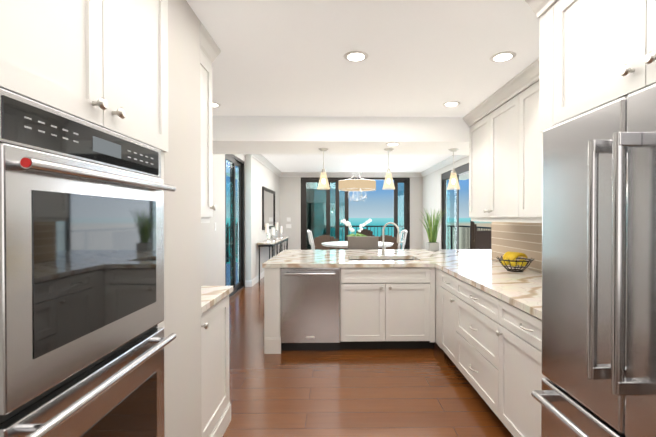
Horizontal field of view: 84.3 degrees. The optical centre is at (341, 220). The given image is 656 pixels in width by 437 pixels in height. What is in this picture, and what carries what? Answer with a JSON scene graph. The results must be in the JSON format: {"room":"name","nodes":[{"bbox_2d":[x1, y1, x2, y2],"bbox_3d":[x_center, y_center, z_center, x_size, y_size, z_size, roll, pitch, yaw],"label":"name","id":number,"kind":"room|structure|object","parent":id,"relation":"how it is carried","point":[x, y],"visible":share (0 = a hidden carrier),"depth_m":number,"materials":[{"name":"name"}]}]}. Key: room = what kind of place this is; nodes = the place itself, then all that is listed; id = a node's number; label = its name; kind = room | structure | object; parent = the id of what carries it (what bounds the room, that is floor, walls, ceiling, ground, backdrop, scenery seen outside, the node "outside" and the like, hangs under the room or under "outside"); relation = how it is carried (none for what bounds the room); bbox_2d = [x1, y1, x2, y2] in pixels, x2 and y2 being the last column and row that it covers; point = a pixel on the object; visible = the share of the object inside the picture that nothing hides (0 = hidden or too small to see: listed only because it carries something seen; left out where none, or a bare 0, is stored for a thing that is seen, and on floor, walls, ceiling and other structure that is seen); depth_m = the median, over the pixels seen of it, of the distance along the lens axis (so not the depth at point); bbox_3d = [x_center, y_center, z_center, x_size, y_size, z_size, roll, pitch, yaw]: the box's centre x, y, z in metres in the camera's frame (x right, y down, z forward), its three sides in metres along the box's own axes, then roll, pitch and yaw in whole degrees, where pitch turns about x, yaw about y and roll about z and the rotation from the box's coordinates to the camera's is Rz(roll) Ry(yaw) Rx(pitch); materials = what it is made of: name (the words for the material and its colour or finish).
{"room":"kitchen","nodes":[
{"label":"kitchen","id":0,"kind":"room"},
{"bbox_2d":[164,0,201,436],"bbox_3d":[-1.027,0.166,1.680,0.600,2.400,0.402,0,0,-1],"label":"wall","id":1,"kind":"structure","parent":0,"point":[182,243],"depth_m":1.67,"materials":[{"name":"paint"}]},
{"bbox_2d":[201,154,278,285],"bbox_3d":[-1.929,-0.051,6.704,0.270,2.750,8.440,0,0,-1],"label":"wall","id":2,"kind":"structure","parent":0,"point":[258,175],"depth_m":7.24,"materials":[{"name":"paint"}]},
{"bbox_2d":[225,154,244,297],"bbox_3d":[-1.952,0.074,6.585,0.139,2.500,1.320,0,0,-1],"label":"sliding window","id":3,"kind":"structure","parent":2,"relation":"in","point":[235,161],"depth_m":6.61,"materials":[{"name":"glass"}]},
{"bbox_2d":[249,271,263,286],"bbox_3d":[-1.843,1.238,9.090,0.045,0.130,3.695,0,0,-1],"label":"baseboard","id":4,"kind":"structure","parent":2,"relation":"attached to","point":[252,282],"depth_m":7.58,"materials":[{"name":"white wood"}]},
{"bbox_2d":[262,186,274,229],"bbox_3d":[-1.816,-0.297,9.150,0.035,1.000,1.650,0,0,-1],"label":"wall mirror","id":5,"kind":"object","parent":2,"relation":"attached to","point":[268,205],"visible":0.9,"depth_m":9.06,"materials":[{"name":"brown metal"}]},
{"bbox_2d":[243,154,468,176],"bbox_3d":[0.298,-1.366,7.477,4.450,0.131,6.950,0,0,-1],"label":"crown molding","id":6,"kind":"structure","parent":2,"relation":"attached to","point":[264,161],"depth_m":10.85,"materials":[{"name":"white wood"}]},
{"bbox_2d":[212,116,470,154],"bbox_3d":[0.358,-1.179,4.029,4.750,0.750,0.750,0,0,-1],"label":"soffit","id":7,"kind":"structure","parent":0,"point":[332,134],"depth_m":3.66,"materials":[{"name":"paint"}]},
{"bbox_2d":[317,148,329,188],"bbox_3d":[-0.198,-0.579,4.049,0.144,0.449,0.144,0,0,-1],"label":"pendant light","id":8,"kind":"object","parent":7,"relation":"hanging from","point":[323,180],"visible":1,"depth_m":4.04,"materials":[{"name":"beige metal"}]},
{"bbox_2d":[383,148,394,188],"bbox_3d":[0.532,-0.579,4.062,0.144,0.449,0.144,0,0,-1],"label":"pendant light","id":9,"kind":"object","parent":7,"relation":"hanging from","point":[388,180],"visible":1,"depth_m":4.05,"materials":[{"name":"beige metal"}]},
{"bbox_2d":[385,143,399,145],"bbox_3d":[0.537,-0.799,3.780,0.160,0.005,0.160,0,0,-1],"label":"recessed light","id":10,"kind":"object","parent":7,"relation":"attached to","point":[391,144],"visible":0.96,"depth_m":3.78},
{"bbox_2d":[447,148,459,189],"bbox_3d":[1.262,-0.579,4.075,0.144,0.449,0.144,0,0,-1],"label":"pendant light","id":11,"kind":"object","parent":7,"relation":"hanging from","point":[453,176],"visible":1,"depth_m":4.07,"materials":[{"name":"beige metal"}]},
{"bbox_2d":[279,177,422,249],"bbox_3d":[0.237,-0.088,11.037,4.750,2.750,0.150,0,0,-1],"label":"wall","id":12,"kind":"structure","parent":0,"point":[289,197],"depth_m":10.94,"materials":[{"name":"paint"}]},
{"bbox_2d":[301,177,409,249],"bbox_3d":[0.427,-0.013,11.036,3.310,2.600,0.100,0,0,-1],"label":"sliding window","id":13,"kind":"structure","parent":12,"relation":"in","point":[309,207],"depth_m":11.01,"materials":[{"name":"glass"}]},
{"bbox_2d":[262,154,451,171],"bbox_3d":[0.293,-1.510,7.751,4.750,0.150,6.700,0,0,-1],"label":"ceiling","id":14,"kind":"structure","parent":0,"point":[333,163],"depth_m":8.97,"materials":[{"name":"paint"}]},
{"bbox_2d":[339,154,375,201],"bbox_3d":[0.282,-0.881,6.405,0.662,1.084,0.662,0,0,-1],"label":"chandelier","id":15,"kind":"object","parent":14,"relation":"hanging from","point":[357,184],"visible":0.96,"depth_m":6.19,"materials":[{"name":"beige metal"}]},
{"bbox_2d":[186,0,539,116],"bbox_3d":[-0.040,-1.128,0.997,3.850,0.200,5.300,0,0,-1],"label":"ceiling","id":16,"kind":"structure","parent":0,"point":[427,58],"depth_m":2.25,"materials":[{"name":"paint"}]},
{"bbox_2d":[212,102,220,106],"bbox_3d":[-1.164,-1.044,3.259,0.160,0.005,0.160,0,0,-1],"label":"recessed light","id":17,"kind":"object","parent":16,"relation":"in","point":[214,104],"visible":0.38,"depth_m":3.25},
{"bbox_2d":[343,51,368,61],"bbox_3d":[0.093,-1.036,2.290,0.160,0.005,0.160,0,0,-1],"label":"recessed light","id":18,"kind":"object","parent":16,"relation":"in","point":[355,56],"visible":1,"depth_m":2.28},
{"bbox_2d":[442,101,460,106],"bbox_3d":[0.986,-1.044,3.246,0.160,0.005,0.160,0,0,-1],"label":"recessed light","id":19,"kind":"object","parent":16,"relation":"in","point":[451,104],"visible":1,"depth_m":3.24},
{"bbox_2d":[489,51,516,62],"bbox_3d":[1.023,-1.036,2.296,0.160,0.005,0.160,0,0,-1],"label":"recessed light","id":20,"kind":"object","parent":16,"relation":"in","point":[504,56],"visible":1,"depth_m":2.28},
{"bbox_2d":[223,277,513,436],"bbox_3d":[0.346,1.390,4.750,4.750,0.100,12.750,0,0,-1],"label":"floor","id":21,"kind":"structure","parent":0,"point":[427,392],"depth_m":2.86,"materials":[{"name":"brown wood"}]},
{"bbox_2d":[0,0,175,436],"bbox_3d":[-0.967,0.173,1.059,0.692,2.397,0.835,0,0,-1],"label":"tall cabinet","id":22,"kind":"object","parent":21,"relation":"on","point":[84,341],"visible":1,"depth_m":0.95,"materials":[{"name":"white wood"}]},
{"bbox_2d":[201,295,230,436],"bbox_3d":[-1.027,0.925,2.179,0.613,0.873,0.576,0,0,-1],"label":"base cabinet","id":23,"kind":"object","parent":21,"relation":"on","point":[215,407],"visible":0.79,"depth_m":2.20,"materials":[{"name":"white wood"}]},
{"bbox_2d":[201,286,232,313],"bbox_3d":[-1.034,0.467,2.185,0.598,0.040,0.596,0,0,-1],"label":"countertop","id":24,"kind":"structure","parent":23,"relation":"on","point":[211,296],"depth_m":2.23,"materials":[{"name":"stone"}]},
{"bbox_2d":[264,268,279,353],"bbox_3d":[-0.692,0.911,3.810,0.143,0.872,0.257,0,0,-1],"label":"base cabinet","id":25,"kind":"object","parent":21,"relation":"on","point":[271,275],"depth_m":3.68,"materials":[{"name":"white wood"}]},
{"bbox_2d":[257,237,288,282],"bbox_3d":[-1.633,0.879,8.963,0.360,0.850,2.550,0,0,-1],"label":"console table","id":26,"kind":"object","parent":21,"relation":"on","point":[276,242],"visible":0.52,"depth_m":8.08,"materials":[{"name":"stone"}]},
{"bbox_2d":[265,223,268,241],"bbox_3d":[-1.636,0.257,7.982,0.088,0.410,0.090,0,0,-1],"label":"candle","id":27,"kind":"object","parent":26,"relation":"on","point":[266,228],"visible":1,"depth_m":7.96,"materials":[{"name":"white wax"}]},
{"bbox_2d":[271,227,274,240],"bbox_3d":[-1.561,0.304,8.284,0.088,0.310,0.090,0,0,-1],"label":"candle","id":28,"kind":"object","parent":26,"relation":"on","point":[272,231],"visible":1,"depth_m":8.26,"materials":[{"name":"white wax"}]},
{"bbox_2d":[275,222,277,238],"bbox_3d":[-1.658,0.246,9.282,0.088,0.410,0.090,0,0,-1],"label":"candle","id":29,"kind":"object","parent":26,"relation":"on","point":[276,226],"visible":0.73,"depth_m":9.26,"materials":[{"name":"white wax"}]},
{"bbox_2d":[307,230,314,249],"bbox_3d":[-0.329,0.741,6.459,0.560,1.170,0.460,0,0,-1],"label":"chair","id":30,"kind":"object","parent":21,"relation":"on","point":[310,238],"visible":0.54,"depth_m":6.33,"materials":[{"name":"wood"}]},
{"bbox_2d":[280,268,347,353],"bbox_3d":[-0.285,0.911,3.817,0.670,0.872,0.257,0,0,-1],"label":"dishwasher","id":31,"kind":"object","parent":21,"relation":"on","point":[347,308],"depth_m":3.69,"materials":[{"name":"silver metal"}]},
{"bbox_2d":[313,235,344,249],"bbox_3d":[-0.290,0.808,7.334,0.610,1.020,0.490,0,1,-15],"label":"chair","id":32,"kind":"object","parent":21,"relation":"on","point":[319,240],"visible":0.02,"depth_m":7.52,"materials":[{"name":"wicker"}]},
{"bbox_2d":[321,241,392,247],"bbox_3d":[0.282,0.861,6.420,1.270,0.930,1.270,0,0,-1],"label":"dining table","id":33,"kind":"object","parent":21,"relation":"on","point":[339,244],"visible":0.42,"depth_m":6.12,"materials":[{"name":"white"}]},
{"bbox_2d":[341,219,371,235],"bbox_3d":[0.265,0.178,6.372,0.554,0.434,0.373,0,0,-1],"label":"centerpiece","id":34,"kind":"object","parent":33,"relation":"on","point":[347,223],"visible":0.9,"depth_m":6.36,"materials":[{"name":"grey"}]},
{"bbox_2d":[348,236,378,249],"bbox_3d":[0.326,0.782,5.668,0.462,1.100,0.505,0,0,-1],"label":"chair","id":35,"kind":"object","parent":21,"relation":"on","point":[361,242],"visible":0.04,"depth_m":5.43,"materials":[{"name":"fabric"}]},
{"bbox_2d":[379,235,400,248],"bbox_3d":[0.892,0.808,7.355,0.610,1.020,0.490,0,0,13],"label":"chair","id":36,"kind":"object","parent":21,"relation":"on","point":[390,239],"visible":0.04,"depth_m":7.52,"materials":[{"name":"wicker"}]},
{"bbox_2d":[348,267,434,348],"bbox_3d":[0.485,0.911,3.830,0.995,0.872,0.257,0,0,-1],"label":"base cabinet","id":37,"kind":"object","parent":21,"relation":"on","point":[389,307],"depth_m":3.72,"materials":[{"name":"white wood"}]},
{"bbox_2d":[262,249,429,267],"bbox_3d":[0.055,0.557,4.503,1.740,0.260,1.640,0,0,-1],"label":"countertop","id":38,"kind":"structure","parent":37,"relation":"on","point":[365,258],"depth_m":4.05,"materials":[{"name":"stone"}]},
{"bbox_2d":[381,222,399,254],"bbox_3d":[0.605,0.221,4.507,0.223,0.412,0.196,0,0,-1],"label":"faucet","id":39,"kind":"object","parent":38,"relation":"on","point":[398,241],"visible":1,"depth_m":4.51,"materials":[{"name":"silver metal"}]},
{"bbox_2d":[410,249,541,319],"bbox_3d":[1.312,0.456,3.479,0.738,0.040,3.730,0,0,-1],"label":"countertop","id":40,"kind":"structure","parent":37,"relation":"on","point":[481,269],"depth_m":2.87,"materials":[{"name":"stone"}]},
{"bbox_2d":[421,208,443,250],"bbox_3d":[1.311,0.116,5.194,0.358,0.609,0.375,0,0,-1],"label":"grass plant","id":41,"kind":"object","parent":40,"relation":"on","point":[432,244],"visible":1,"depth_m":5.17,"materials":[{"name":"green plant"}]},
{"bbox_2d":[496,251,533,271],"bbox_3d":[1.518,0.354,3.167,0.304,0.165,0.304,0,0,-1],"label":"fruit bowl","id":42,"kind":"object","parent":40,"relation":"on","point":[509,258],"visible":1,"depth_m":3.12,"materials":[{"name":"yellow food"}]},
{"bbox_2d":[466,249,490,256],"bbox_3d":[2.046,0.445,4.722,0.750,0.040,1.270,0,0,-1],"label":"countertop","id":43,"kind":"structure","parent":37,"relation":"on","point":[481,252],"depth_m":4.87,"materials":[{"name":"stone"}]},
{"bbox_2d":[398,230,407,248],"bbox_3d":[0.891,0.740,6.480,0.560,1.170,0.460,0,0,-1],"label":"chair","id":44,"kind":"object","parent":21,"relation":"on","point":[404,237],"visible":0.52,"depth_m":6.52,"materials":[{"name":"wood"}]},
{"bbox_2d":[435,267,438,345],"bbox_3d":[1.324,0.913,3.617,0.706,0.872,0.254,0,0,-1],"label":"base cabinet","id":45,"kind":"object","parent":21,"relation":"on","point":[436,269],"depth_m":3.66,"materials":[{"name":"white wood"}]},
{"bbox_2d":[439,269,450,358],"bbox_3d":[1.329,0.915,3.323,0.706,0.872,0.454,0,0,-1],"label":"base cabinet","id":46,"kind":"object","parent":21,"relation":"on","point":[444,278],"depth_m":3.42,"materials":[{"name":"white wood"}]},
{"bbox_2d":[451,275,494,412],"bbox_3d":[1.340,0.921,2.696,0.706,0.872,0.921,0,0,-1],"label":"base cabinet","id":47,"kind":"object","parent":21,"relation":"on","point":[489,345],"depth_m":2.69,"materials":[{"name":"white wood"}]},
{"bbox_2d":[495,297,546,436],"bbox_3d":[1.353,0.927,1.957,0.706,0.872,0.678,0,0,-1],"label":"base cabinet","id":48,"kind":"object","parent":21,"relation":"on","point":[518,333],"depth_m":2.06,"materials":[{"name":"white wood"}]},
{"bbox_2d":[531,83,655,436],"bbox_3d":[1.264,0.485,1.133,0.928,1.750,0.896,0,0,-1],"label":"fridge","id":49,"kind":"object","parent":21,"relation":"on","point":[599,271],"visible":1,"depth_m":1.18,"materials":[{"name":"grey metal"}]},
{"bbox_2d":[422,156,468,248],"bbox_3d":[2.598,-0.059,7.528,0.150,2.750,6.950,0,0,-1],"label":"wall","id":50,"kind":"structure","parent":0,"point":[432,190],"depth_m":9.66,"materials":[{"name":"paint"}]},
{"bbox_2d":[441,163,468,248],"bbox_3d":[2.605,0.083,6.804,0.100,2.480,4.600,0,0,-1],"label":"sliding window","id":51,"kind":"structure","parent":50,"relation":"in","point":[462,169],"depth_m":8.54,"materials":[{"name":"brown metal"}]},
{"bbox_3d":[2.257,-0.005,1.221,1.050,2.750,5.650,0,0,-1],"label":"wall","id":52,"kind":"structure","parent":0,"visible":0},
{"bbox_2d":[467,86,510,217],"bbox_3d":[1.502,-0.535,3.159,0.388,1.017,1.060,0,0,-1],"label":"upper cabinet","id":53,"kind":"object","parent":52,"relation":"attached to","point":[505,157],"depth_m":3.16,"materials":[{"name":"white wood"}]},
{"bbox_2d":[491,222,541,272],"bbox_3d":[1.699,0.198,2.813,0.010,0.483,2.450,0,0,-1],"label":"backsplash","id":54,"kind":"structure","parent":52,"relation":"attached to","point":[525,238],"depth_m":3.42,"materials":[{"name":"tile"}]},
{"bbox_2d":[511,62,542,221],"bbox_3d":[1.518,-0.527,2.219,0.388,1.017,1.060,0,0,-1],"label":"upper cabinet","id":55,"kind":"object","parent":52,"relation":"attached to","point":[526,138],"depth_m":2.58,"materials":[{"name":"white wood"}]},
{"bbox_2d":[525,0,655,131],"bbox_3d":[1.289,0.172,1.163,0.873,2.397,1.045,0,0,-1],"label":"upper cabinet","id":56,"kind":"object","parent":52,"relation":"attached to","point":[593,54],"visible":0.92,"depth_m":1.35,"materials":[{"name":"white wood"}]},
{"bbox_3d":[-1.630,0.002,0.409,0.650,2.750,4.160,0,0,-1],"label":"wall","id":57,"kind":"structure","parent":0,"visible":0},
{"bbox_2d":[200,22,220,222],"bbox_3d":[-1.030,-0.511,2.072,0.603,1.047,0.386,0,0,-1],"label":"upper cabinet","id":58,"kind":"object","parent":57,"relation":"attached to","point":[210,51],"visible":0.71,"depth_m":2.10,"materials":[{"name":"white wood"}]},
{"label":"outside","id":59,"kind":"structure","parent":0,"visible":0},
{"bbox_2d":[226,262,237,285],"bbox_3d":[0.468,1.385,7.778,8.200,0.100,10.600,0,0,-1],"label":"floor","id":60,"kind":"structure","parent":59,"point":[227,271],"depth_m":9.12,"materials":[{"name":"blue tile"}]},
{"bbox_2d":[226,226,237,262],"bbox_3d":[-3.543,0.766,8.379,0.050,1.123,9.000,0,0,-1],"label":"railing","id":61,"kind":"object","parent":60,"relation":"on","point":[228,258],"depth_m":11.48,"materials":[{"name":"brown metal"}]},
{"bbox_2d":[356,229,374,235],"bbox_3d":[0.792,0.787,12.204,0.610,1.020,0.490,0,0,-1],"label":"wicker chair","id":62,"kind":"object","parent":60,"relation":"on","point":[366,232],"visible":0.08,"depth_m":12.40,"materials":[{"name":"brown wicker"}]},
{"bbox_2d":[315,226,460,248],"bbox_3d":[0.359,0.728,12.922,7.890,1.123,0.050,0,0,-1],"label":"railing","id":63,"kind":"object","parent":60,"relation":"on","point":[315,226],"depth_m":12.92,"materials":[{"name":"brown metal"}]},
{"bbox_2d":[461,226,490,248],"bbox_3d":[4.418,0.771,7.814,0.050,1.123,10.397,0,0,-1],"label":"railing","id":64,"kind":"object","parent":60,"relation":"on","point":[468,227],"depth_m":12.47,"materials":[{"name":"brown metal"}]},
{"bbox_2d":[470,220,490,248],"bbox_3d":[3.391,0.653,8.721,0.539,1.346,0.671,0,1,16],"label":"wicker chair","id":65,"kind":"object","parent":60,"relation":"on","point":[480,239],"visible":0.42,"depth_m":8.43,"materials":[{"name":"brown wicker"}]},
{"bbox_2d":[226,168,468,179],"bbox_3d":[0.468,-1.510,7.754,8.200,0.150,10.600,0,0,-1],"label":"ceiling","id":66,"kind":"structure","parent":59,"point":[464,176],"depth_m":11.72,"materials":[{"name":"paint"}]}
]}

